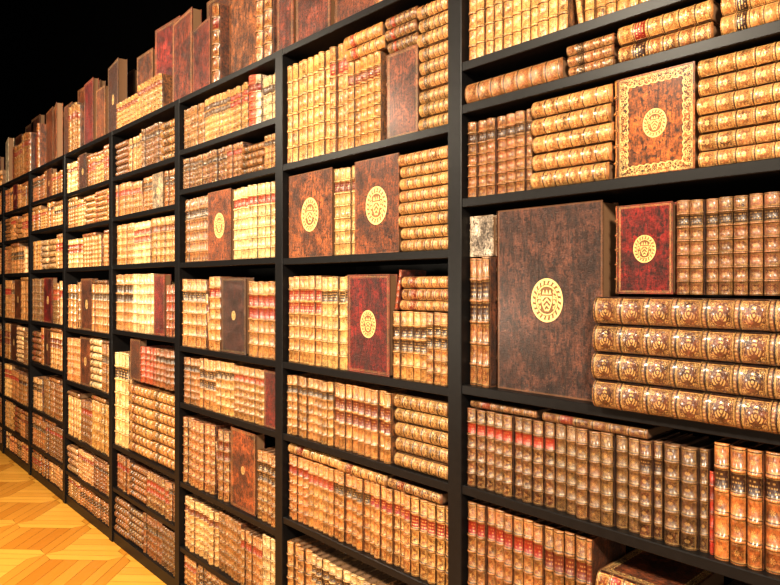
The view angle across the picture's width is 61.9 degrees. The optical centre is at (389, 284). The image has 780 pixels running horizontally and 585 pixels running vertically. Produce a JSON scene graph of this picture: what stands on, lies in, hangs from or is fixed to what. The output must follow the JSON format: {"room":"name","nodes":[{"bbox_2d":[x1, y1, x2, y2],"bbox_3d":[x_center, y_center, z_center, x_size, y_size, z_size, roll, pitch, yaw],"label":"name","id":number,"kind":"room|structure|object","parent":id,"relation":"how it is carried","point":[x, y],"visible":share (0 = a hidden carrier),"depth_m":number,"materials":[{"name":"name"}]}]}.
{"room":"library","nodes":[
{"label":"library","id":0,"kind":"room"},
{"bbox_2d":[0,451,165,584],"bbox_3d":[-3.103,1.672,2.311,5.500,0.004,10.800,0,0,-42],"label":"floor","id":1,"kind":"structure","parent":0,"point":[44,541],"depth_m":4.17,"materials":[{"name":"brown wood"}]},
{"bbox_2d":[0,0,779,584],"bbox_3d":[-1.333,0.335,4.014,0.419,2.670,9.056,0,0,-42],"label":"bookcase","id":2,"kind":"object","parent":1,"relation":"on","point":[757,176],"visible":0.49,"depth_m":2.44,"materials":[{"name":"black paint"}]},
{"bbox_2d":[152,171,164,208],"bbox_3d":[-1.333,-0.543,3.762,0.030,0.205,0.163,0,0,-42],"label":"book","id":3,"kind":"object","parent":2,"relation":"on","point":[158,179],"visible":0.9,"depth_m":3.74,"materials":[{"name":"leather"}]},
{"bbox_2d":[154,274,170,335],"bbox_3d":[-1.318,0.113,3.753,0.040,0.350,0.168,0,0,-42],"label":"book","id":4,"kind":"object","parent":2,"relation":"on","point":[160,280],"visible":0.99,"depth_m":3.72,"materials":[{"name":"leather"}]},
{"bbox_2d":[0,0,381,184],"bbox_3d":[-1.398,-1.315,4.023,0.324,0.628,8.847,0,0,-42],"label":"books","id":5,"kind":"object","parent":2,"relation":"on","point":[190,54],"visible":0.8,"depth_m":3.68,"materials":[{"name":"leather"}]},
{"bbox_2d":[208,188,233,260],"bbox_3d":[-0.832,-0.293,3.229,0.050,0.345,0.256,0,0,-42],"label":"book","id":6,"kind":"object","parent":2,"relation":"in","point":[221,202],"visible":0.92,"depth_m":3.19,"materials":[{"name":"leather"}]},
{"bbox_2d":[222,278,253,354],"bbox_3d":[-0.737,0.145,3.122,0.045,0.360,0.250,0,0,-42],"label":"book","id":7,"kind":"object","parent":2,"relation":"on","point":[235,297],"visible":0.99,"depth_m":3.08,"materials":[{"name":"leather"}]},
{"bbox_2d":[231,425,264,516],"bbox_3d":[-0.676,0.865,3.059,0.050,0.372,0.246,0,0,-42],"label":"book","id":8,"kind":"object","parent":2,"relation":"in","point":[245,443],"visible":0.95,"depth_m":3.02,"materials":[{"name":"leather"}]},
{"bbox_2d":[264,369,274,428],"bbox_3d":[-0.508,0.503,2.868,0.040,0.250,0.148,0,0,-42],"label":"book","id":9,"kind":"object","parent":2,"relation":"on","point":[269,376],"visible":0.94,"depth_m":2.86,"materials":[{"name":"leather"}]},
{"bbox_2d":[288,167,334,257],"bbox_3d":[-0.315,-0.286,2.665,0.050,0.345,0.322,0,0,-42],"label":"book","id":10,"kind":"object","parent":2,"relation":"in","point":[311,204],"visible":0.94,"depth_m":2.63,"materials":[{"name":"leather"}]},
{"bbox_2d":[347,274,397,376],"bbox_3d":[-0.072,0.142,2.392,0.040,0.362,0.253,0,0,-42],"label":"book","id":11,"kind":"object","parent":2,"relation":"on","point":[371,298],"visible":1,"depth_m":2.36,"materials":[{"name":"leather"}]},
{"bbox_2d":[354,153,403,253],"bbox_3d":[-0.039,-0.286,2.364,0.050,0.345,0.260,0,0,-42],"label":"book","id":12,"kind":"object","parent":2,"relation":"in","point":[377,189],"visible":0.96,"depth_m":2.33,"materials":[{"name":"leather"}]},
{"bbox_2d":[0,0,779,584],"bbox_3d":[-1.348,0.316,4.000,0.419,2.569,8.936,0,0,-42],"label":"books","id":13,"kind":"object","parent":2,"relation":"on","point":[714,360],"visible":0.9,"depth_m":2.16,"materials":[{"name":"leather"}]},
{"bbox_2d":[615,201,676,293],"bbox_3d":[0.632,-0.089,1.615,0.030,0.222,0.155,0,0,-42],"label":"book","id":14,"kind":"object","parent":13,"relation":"on","point":[646,234],"visible":1,"depth_m":1.59,"materials":[{"name":"leather"}]},
{"bbox_2d":[386,44,424,138],"bbox_3d":[0.053,-0.661,2.263,0.050,0.300,0.176,0,0,-42],"label":"book","id":15,"kind":"object","parent":2,"relation":"in","point":[403,73],"visible":0.88,"depth_m":2.23,"materials":[{"name":"leather"}]},
{"bbox_2d":[496,200,618,401],"bbox_3d":[0.464,0.043,1.862,0.085,0.532,0.366,0,0,-42],"label":"book","id":16,"kind":"object","parent":2,"relation":"on","point":[553,261],"visible":0.99,"depth_m":1.81,"materials":[{"name":"leather"}]},
{"bbox_2d":[614,61,701,178],"bbox_3d":[0.652,-0.395,1.601,0.040,0.252,0.211,0,0,-42],"label":"book","id":17,"kind":"object","parent":2,"relation":"on","point":[656,116],"visible":0.88,"depth_m":1.57,"materials":[{"name":"leather"}]},
{"bbox_2d":[9,0,209,145],"bbox_3d":[-1.074,-0.830,4.168,0.100,5.000,10.800,0,0,-42],"label":"wall","id":18,"kind":"structure","parent":0,"point":[56,47],"depth_m":6.33,"materials":[{"name":"black fabric"}]}
]}

